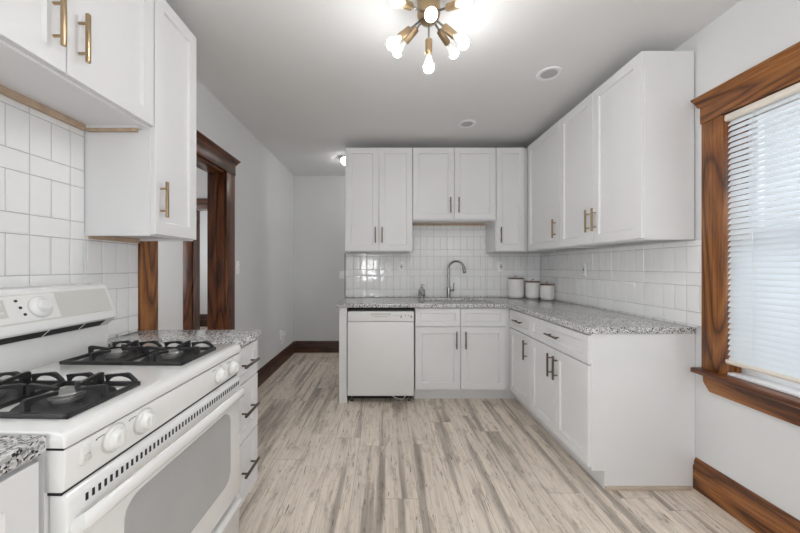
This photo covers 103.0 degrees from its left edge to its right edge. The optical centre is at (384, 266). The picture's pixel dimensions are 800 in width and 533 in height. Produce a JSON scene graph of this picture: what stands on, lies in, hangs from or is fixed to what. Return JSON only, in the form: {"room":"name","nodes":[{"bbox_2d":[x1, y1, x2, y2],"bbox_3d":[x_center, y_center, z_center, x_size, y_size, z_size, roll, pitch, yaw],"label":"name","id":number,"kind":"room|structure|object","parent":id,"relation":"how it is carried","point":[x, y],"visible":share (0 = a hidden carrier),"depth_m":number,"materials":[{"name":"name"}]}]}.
{"room":"kitchen","nodes":[
{"label":"kitchen","id":0,"kind":"room"},
{"bbox_2d":[158,170,206,329],"bbox_3d":[-3.022,-0.027,4.405,3.155,2.580,0.150,0,0,0],"label":"wall","id":1,"kind":"structure","parent":0,"point":[170,253],"depth_m":4.33,"materials":[{"name":"paint"}]},
{"bbox_2d":[183,198,206,329],"bbox_3d":[-2.212,0.171,4.392,1.065,2.185,0.176,0,0,0],"label":"door frame","id":2,"kind":"structure","parent":1,"relation":"in","point":[191,249],"depth_m":4.31,"materials":[{"name":"brown wood"}]},
{"bbox_2d":[109,78,293,369],"bbox_3d":[-1.383,-0.027,1.180,0.125,2.580,7.160,0,0,0],"label":"wall","id":3,"kind":"structure","parent":0,"point":[264,187],"depth_m":3.35,"materials":[{"name":"grey paint"}]},
{"bbox_2d":[0,94,137,338],"bbox_3d":[-1.315,-0.028,0.871,0.009,1.142,1.642,0,0,0],"label":"backsplash","id":4,"kind":"structure","parent":3,"relation":"attached to","point":[43,240],"depth_m":1.24,"materials":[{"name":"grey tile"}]},
{"bbox_2d":[0,0,153,131],"bbox_3d":[-1.140,-0.902,1.006,0.340,0.635,0.762,0,0,0],"label":"upper cabinet","id":5,"kind":"object","parent":3,"relation":"attached to","point":[88,65],"visible":1,"depth_m":1.12,"materials":[{"name":"white wood"}]},
{"bbox_2d":[84,0,195,242],"bbox_3d":[-1.144,-0.671,1.545,0.348,1.097,0.310,0,0,0],"label":"upper cabinet","id":6,"kind":"object","parent":3,"relation":"attached to","point":[139,186],"visible":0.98,"depth_m":1.42,"materials":[{"name":"white wood"}]},
{"bbox_2d":[138,130,240,330],"bbox_3d":[-1.355,0.173,2.225,0.187,2.180,1.120,0,0,0],"label":"door frame","id":7,"kind":"structure","parent":3,"relation":"in","point":[219,165],"depth_m":2.59,"materials":[{"name":"brown wood"}]},
{"bbox_2d":[235,261,239,273],"bbox_3d":[-1.312,0.008,2.840,0.016,0.116,0.072,0,0,0],"label":"light switch","id":8,"kind":"object","parent":3,"relation":"attached to","point":[237,263],"visible":1,"depth_m":2.83,"materials":[{"name":"white plastic"}]},
{"bbox_2d":[257,341,295,390],"bbox_3d":[-1.310,1.171,3.683,0.020,0.185,1.855,0,0,0],"label":"baseboard","id":9,"kind":"structure","parent":3,"relation":"attached to","point":[270,367],"depth_m":3.77,"materials":[{"name":"brown wood"}]},
{"bbox_2d":[200,211,206,313],"bbox_3d":[-2.960,-0.027,6.750,3.280,2.580,0.100,0,0,0],"label":"wall","id":10,"kind":"structure","parent":0,"point":[203,214],"depth_m":6.70,"materials":[{"name":"paint"}]},
{"bbox_2d":[200,314,206,326],"bbox_3d":[-2.985,1.133,6.690,3.030,0.260,0.020,0,0,0],"label":"baseboard","id":11,"kind":"structure","parent":10,"relation":"attached to","point":[203,317],"depth_m":6.68,"materials":[{"name":"brown wood"}]},
{"bbox_2d":[294,176,344,340],"bbox_3d":[0.220,-0.027,4.685,3.080,2.580,0.150,0,0,0],"label":"wall","id":12,"kind":"structure","parent":0,"point":[319,201],"depth_m":4.61,"materials":[{"name":"grey paint"}]},
{"bbox_2d":[295,341,338,352],"bbox_3d":[0.230,1.171,4.600,3.060,0.185,0.020,0,0,0],"label":"baseboard","id":13,"kind":"structure","parent":12,"relation":"attached to","point":[300,346],"depth_m":4.59,"materials":[{"name":"brown wood"}]},
{"bbox_2d":[296,353,338,353],"bbox_3d":[0.230,1.254,4.581,3.060,0.018,0.018,0,0,0],"label":"trim","id":14,"kind":"structure","parent":12,"relation":"attached to","point":[296,353],"depth_m":4.58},
{"bbox_2d":[339,271,343,278],"bbox_3d":[-0.625,0.123,4.601,0.072,0.116,0.016,0,0,0],"label":"light switch","id":15,"kind":"object","parent":12,"relation":"attached to","point":[341,273],"visible":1,"depth_m":4.60,"materials":[{"name":"white plastic"}]},
{"bbox_2d":[345,150,540,327],"bbox_3d":[0.655,-0.027,3.655,2.210,2.580,0.120,0,0,0],"label":"wall","id":16,"kind":"structure","parent":0,"point":[527,150],"depth_m":3.60,"materials":[{"name":"grey paint"}]},
{"bbox_2d":[345,148,411,252],"bbox_3d":[-0.064,-0.686,3.410,0.693,1.067,0.367,0,0,0],"label":"upper cabinet","id":17,"kind":"object","parent":16,"relation":"attached to","point":[378,181],"visible":1,"depth_m":3.27,"materials":[{"name":"white wood"}]},
{"bbox_2d":[385,261,390,271],"bbox_3d":[0.033,0.001,3.578,0.072,0.116,0.016,0,0,0],"label":"light switch","id":18,"kind":"object","parent":16,"relation":"attached to","point":[387,263],"visible":1,"depth_m":3.58,"materials":[{"name":"white plastic"}]},
{"bbox_2d":[398,261,404,271],"bbox_3d":[0.185,0.001,3.581,0.072,0.116,0.010,0,0,0],"label":"outlet","id":19,"kind":"object","parent":16,"relation":"attached to","point":[401,264],"visible":1,"depth_m":3.58,"materials":[{"name":"white plastic"}]},
{"bbox_2d":[345,225,539,296],"bbox_3d":[0.651,-0.065,3.590,2.199,0.814,0.009,0,0,0],"label":"backsplash","id":20,"kind":"structure","parent":16,"relation":"attached to","point":[434,248],"depth_m":3.59,"materials":[{"name":"white tile"}]},
{"bbox_2d":[412,148,494,225],"bbox_3d":[0.711,-0.841,3.410,0.849,0.758,0.367,0,0,0],"label":"upper cabinet","id":21,"kind":"object","parent":16,"relation":"attached to","point":[451,186],"visible":0.85,"depth_m":3.27,"materials":[{"name":"white wood"}]},
{"bbox_2d":[498,261,503,271],"bbox_3d":[1.305,0.001,3.581,0.072,0.116,0.010,0,0,0],"label":"outlet","id":22,"kind":"object","parent":16,"relation":"attached to","point":[500,263],"visible":1,"depth_m":3.58,"materials":[{"name":"white plastic"}]},
{"bbox_2d":[486,148,526,252],"bbox_3d":[1.304,-0.686,3.410,0.332,1.067,0.367,0,0,0],"label":"upper cabinet","id":23,"kind":"object","parent":16,"relation":"attached to","point":[508,232],"visible":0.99,"depth_m":3.27,"materials":[{"name":"white wood"}]},
{"bbox_2d":[165,0,739,175],"bbox_3d":[-1.345,-1.367,2.825,6.510,0.100,10.750,0,0,0],"label":"ceiling","id":24,"kind":"structure","parent":0,"point":[312,81],"depth_m":2.07,"materials":[{"name":"paint"}]},
{"bbox_2d":[339,155,344,164],"bbox_3d":[-0.435,-1.270,3.860,0.250,0.094,0.250,0,0,0],"label":"flush ceiling light","id":25,"kind":"object","parent":24,"relation":"attached to","point":[341,158],"visible":0.28,"depth_m":3.79,"materials":[{"name":"white glass"}]},
{"bbox_2d":[387,0,471,72],"bbox_3d":[0.201,-1.128,1.490,0.386,0.376,0.433,0,0,0],"label":"sputnik chandelier","id":26,"kind":"object","parent":24,"relation":"hanging from","point":[428,11],"visible":1,"depth_m":1.49,"materials":[{"name":"gold metal"}]},
{"bbox_2d":[397,26,411,41],"bbox_3d":[0.090,-1.077,1.472,0.074,0.076,0.035,0,0,-31],"label":"socket","id":27,"kind":"object","parent":26,"relation":"attached to","point":[406,31],"depth_m":1.46,"materials":[{"name":"gold metal"}]},
{"bbox_2d":[401,0,413,10],"bbox_3d":[0.094,-1.128,1.370,0.035,0.060,0.083,0,0,36],"label":"socket","id":28,"kind":"object","parent":26,"relation":"attached to","point":[408,5],"depth_m":1.36,"materials":[{"name":"gold metal"}]},
{"bbox_2d":[404,26,418,44],"bbox_3d":[0.130,-1.160,1.595,0.082,0.068,0.035,0,0,35],"label":"socket","id":29,"kind":"object","parent":26,"relation":"attached to","point":[407,40],"depth_m":1.59,"materials":[{"name":"gold metal"}]},
{"bbox_2d":[425,37,431,55],"bbox_3d":[0.212,-1.062,1.540,0.035,0.079,0.035,0,0,0],"label":"socket","id":30,"kind":"object","parent":26,"relation":"attached to","point":[428,42],"depth_m":1.53,"materials":[{"name":"gold metal"}]},
{"bbox_2d":[437,28,449,45],"bbox_3d":[0.299,-1.168,1.622,0.083,0.060,0.035,0,0,-42],"label":"socket","id":31,"kind":"object","parent":26,"relation":"attached to","point":[444,38],"depth_m":1.61,"materials":[{"name":"gold metal"}]},
{"bbox_2d":[442,23,457,39],"bbox_3d":[0.307,-1.115,1.510,0.074,0.077,0.035,0,0,19],"label":"socket","id":32,"kind":"object","parent":26,"relation":"attached to","point":[448,30],"depth_m":1.50,"materials":[{"name":"gold metal"}]},
{"bbox_2d":[445,0,458,11],"bbox_3d":[0.293,-1.127,1.375,0.035,0.063,0.083,0,0,-25],"label":"socket","id":33,"kind":"object","parent":26,"relation":"attached to","point":[453,5],"depth_m":1.36,"materials":[{"name":"gold metal"}]},
{"bbox_2d":[458,120,475,127],"bbox_3d":[0.755,-1.312,2.930,0.164,0.008,0.164,0,0,0],"label":"recessed light","id":34,"kind":"object","parent":24,"relation":"in","point":[465,123],"visible":1,"depth_m":2.92,"materials":[{"name":"white plastic"}]},
{"bbox_2d":[536,66,562,80],"bbox_3d":[1.120,-1.312,2.170,0.164,0.008,0.164,0,0,0],"label":"recessed light","id":35,"kind":"object","parent":24,"relation":"in","point":[549,73],"visible":1,"depth_m":2.16,"materials":[{"name":"white plastic"}]},
{"bbox_2d":[200,327,748,532],"bbox_3d":[-1.345,1.313,2.825,6.510,0.100,10.750,0,0,0],"label":"floor","id":36,"kind":"structure","parent":0,"point":[326,465],"depth_m":1.92,"materials":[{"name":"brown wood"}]},
{"bbox_2d":[0,460,38,532],"bbox_3d":[-0.984,0.822,0.354,0.652,0.883,0.580,0,0,0],"label":"base cabinet","id":37,"kind":"object","parent":36,"relation":"on","point":[19,487],"visible":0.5,"depth_m":0.61,"materials":[{"name":"white wood"}]},
{"bbox_2d":[0,435,45,476],"bbox_3d":[-1.000,0.361,0.340,0.620,0.036,0.620,0,0,0],"label":"countertop","id":38,"kind":"structure","parent":37,"relation":"on","point":[15,450],"depth_m":0.61,"materials":[{"name":"stone"}]},
{"bbox_2d":[0,283,244,532],"bbox_3d":[-0.950,0.667,1.040,0.697,1.192,0.756,0,0,2],"label":"gas range","id":39,"kind":"object","parent":36,"relation":"on","point":[142,437],"visible":1,"depth_m":0.98,"materials":[{"name":"white metal"}]},
{"bbox_2d":[80,443,91,464],"bbox_3d":[-0.656,0.412,0.699,0.014,0.038,0.020,0,0,0],"label":"label","id":40,"kind":"object","parent":39,"relation":"attached to","point":[85,448],"depth_m":0.70,"materials":[{"name":"white plastic"}]},
{"bbox_2d":[0,343,240,448],"bbox_3d":[-0.916,0.359,1.040,0.536,0.035,0.756,0,0,2],"label":"cooktop","id":41,"kind":"object","parent":39,"relation":"in","point":[69,423],"depth_m":0.88,"materials":[{"name":"white metal"}]},
{"bbox_2d":[236,339,259,506],"bbox_3d":[-0.979,0.822,1.573,0.662,0.883,0.278,0,0,0],"label":"base cabinet","id":42,"kind":"object","parent":36,"relation":"on","point":[248,375],"visible":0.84,"depth_m":1.60,"materials":[{"name":"white wood"}]},
{"bbox_2d":[108,330,261,346],"bbox_3d":[-0.989,0.361,1.579,0.642,0.036,0.297,0,0,0],"label":"countertop","id":43,"kind":"structure","parent":42,"relation":"on","point":[242,338],"depth_m":1.56,"materials":[{"name":"stone"}]},
{"bbox_2d":[339,308,347,402],"bbox_3d":[-0.389,0.821,3.269,0.072,0.884,0.648,0,0,0],"label":"end panel","id":44,"kind":"object","parent":36,"relation":"on","point":[343,321],"visible":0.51,"depth_m":2.94,"materials":[{"name":"white wood"}]},
{"bbox_2d":[347,308,413,400],"bbox_3d":[-0.040,0.827,3.226,0.611,0.872,0.628,0,0,0],"label":"dishwasher","id":45,"kind":"object","parent":36,"relation":"on","point":[380,341],"visible":0.97,"depth_m":2.92,"materials":[{"name":"white metal"}]},
{"bbox_2d":[348,308,412,310],"bbox_3d":[-0.038,0.789,3.255,0.609,0.797,0.570,0,0,0],"label":"tub","id":46,"kind":"object","parent":45,"relation":"in","point":[349,309],"depth_m":2.97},
{"bbox_2d":[413,302,518,401],"bbox_3d":[0.770,0.822,3.251,0.983,0.883,0.684,0,0,0],"label":"base cabinet","id":47,"kind":"object","parent":36,"relation":"on","point":[460,353],"visible":0.8,"depth_m":2.96,"materials":[{"name":"white wood"}]},
{"bbox_2d":[336,297,695,333],"bbox_3d":[0.650,0.361,2.687,2.199,0.036,1.797,0,0,0],"label":"countertop","id":48,"kind":"structure","parent":47,"relation":"on","point":[586,319],"depth_m":2.54,"materials":[{"name":"stone"}]},
{"bbox_2d":[418,284,424,297],"bbox_3d":[0.405,0.269,3.500,0.076,0.147,0.076,0,0,0],"label":"soap dispenser","id":49,"kind":"object","parent":48,"relation":"on","point":[421,292],"visible":1,"depth_m":3.47,"materials":[{"name":"glass"}]},
{"bbox_2d":[446,260,465,297],"bbox_3d":[0.779,0.137,3.471,0.221,0.412,0.064,0,0,28],"label":"faucet","id":50,"kind":"object","parent":48,"relation":"on","point":[449,289],"visible":1,"depth_m":3.49,"materials":[{"name":"metal"}]},
{"bbox_2d":[508,276,523,297],"bbox_3d":[1.432,0.220,3.475,0.161,0.244,0.161,0,0,22],"label":"canister","id":51,"kind":"object","parent":48,"relation":"on","point":[515,285],"visible":0.98,"depth_m":3.41,"materials":[{"name":"white ceramic"}]},
{"bbox_2d":[525,279,539,298],"bbox_3d":[1.590,0.237,3.425,0.149,0.212,0.149,0,0,1],"label":"canister","id":52,"kind":"object","parent":48,"relation":"on","point":[532,288],"visible":0.99,"depth_m":3.36,"materials":[{"name":"white ceramic"}]},
{"bbox_2d":[540,282,554,299],"bbox_3d":[1.668,0.248,3.270,0.135,0.189,0.135,0,0,-17],"label":"canister","id":53,"kind":"object","parent":48,"relation":"on","point":[546,290],"visible":1,"depth_m":3.21,"materials":[{"name":"white ceramic"}]},
{"bbox_2d":[510,309,541,424],"bbox_3d":[1.436,0.822,2.733,0.644,0.883,0.424,0,0,0],"label":"base cabinet","id":54,"kind":"object","parent":36,"relation":"on","point":[520,336],"visible":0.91,"depth_m":2.72,"materials":[{"name":"white wood"}]},
{"bbox_2d":[530,316,694,490],"bbox_3d":[1.436,0.822,2.155,0.644,0.883,0.728,0,0,0],"label":"base cabinet","id":55,"kind":"object","parent":36,"relation":"on","point":[622,406],"visible":0.98,"depth_m":1.80,"materials":[{"name":"white wood"}]},
{"bbox_2d":[541,0,799,519],"bbox_3d":[1.835,-0.027,1.180,0.150,2.580,7.160,0,0,0],"label":"wall","id":56,"kind":"structure","parent":0,"point":[760,451],"depth_m":1.56,"materials":[{"name":"paint"}]},
{"bbox_2d":[528,120,575,251],"bbox_3d":[1.583,-0.686,2.954,0.334,1.067,0.607,0,0,0],"label":"upper cabinet","id":57,"kind":"object","parent":56,"relation":"attached to","point":[544,152],"visible":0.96,"depth_m":2.92,"materials":[{"name":"white wood"}]},
{"bbox_2d":[581,263,586,275],"bbox_3d":[1.746,0.028,2.790,0.010,0.116,0.072,0,0,0],"label":"outlet","id":58,"kind":"object","parent":56,"relation":"attached to","point":[583,265],"visible":1,"depth_m":2.78,"materials":[{"name":"white plastic"}]},
{"bbox_2d":[540,240,700,327],"bbox_3d":[1.755,0.096,2.671,0.009,0.492,1.829,0,0,0],"label":"backsplash","id":59,"kind":"structure","parent":56,"relation":"attached to","point":[658,281],"depth_m":2.21,"materials":[{"name":"white tile"}]},
{"bbox_2d":[560,51,693,247],"bbox_3d":[1.583,-0.686,2.224,0.334,1.067,0.849,0,0,0],"label":"upper cabinet","id":60,"kind":"object","parent":56,"relation":"attached to","point":[627,149],"visible":1,"depth_m":1.88,"materials":[{"name":"white wood"}]},
{"bbox_2d":[690,41,799,426],"bbox_3d":[1.802,-0.126,1.181,0.216,1.597,1.182,0,0,0],"label":"window","id":61,"kind":"structure","parent":56,"relation":"in","point":[780,71],"depth_m":1.64,"materials":[{"name":"brown wood"}]},
{"bbox_2d":[724,82,799,383],"bbox_3d":[1.765,-0.139,1.181,0.046,1.274,0.906,0,0,0],"label":"window blind","id":62,"kind":"object","parent":61,"relation":"attached to","point":[764,309],"visible":1,"depth_m":1.47,"materials":[{"name":"beige plastic"}]},
{"bbox_2d":[692,457,799,532],"bbox_3d":[1.750,1.171,-0.301,0.020,0.185,4.197,0,0,0],"label":"baseboard","id":63,"kind":"structure","parent":56,"relation":"attached to","point":[758,514],"depth_m":1.55,"materials":[{"name":"brown wood"}]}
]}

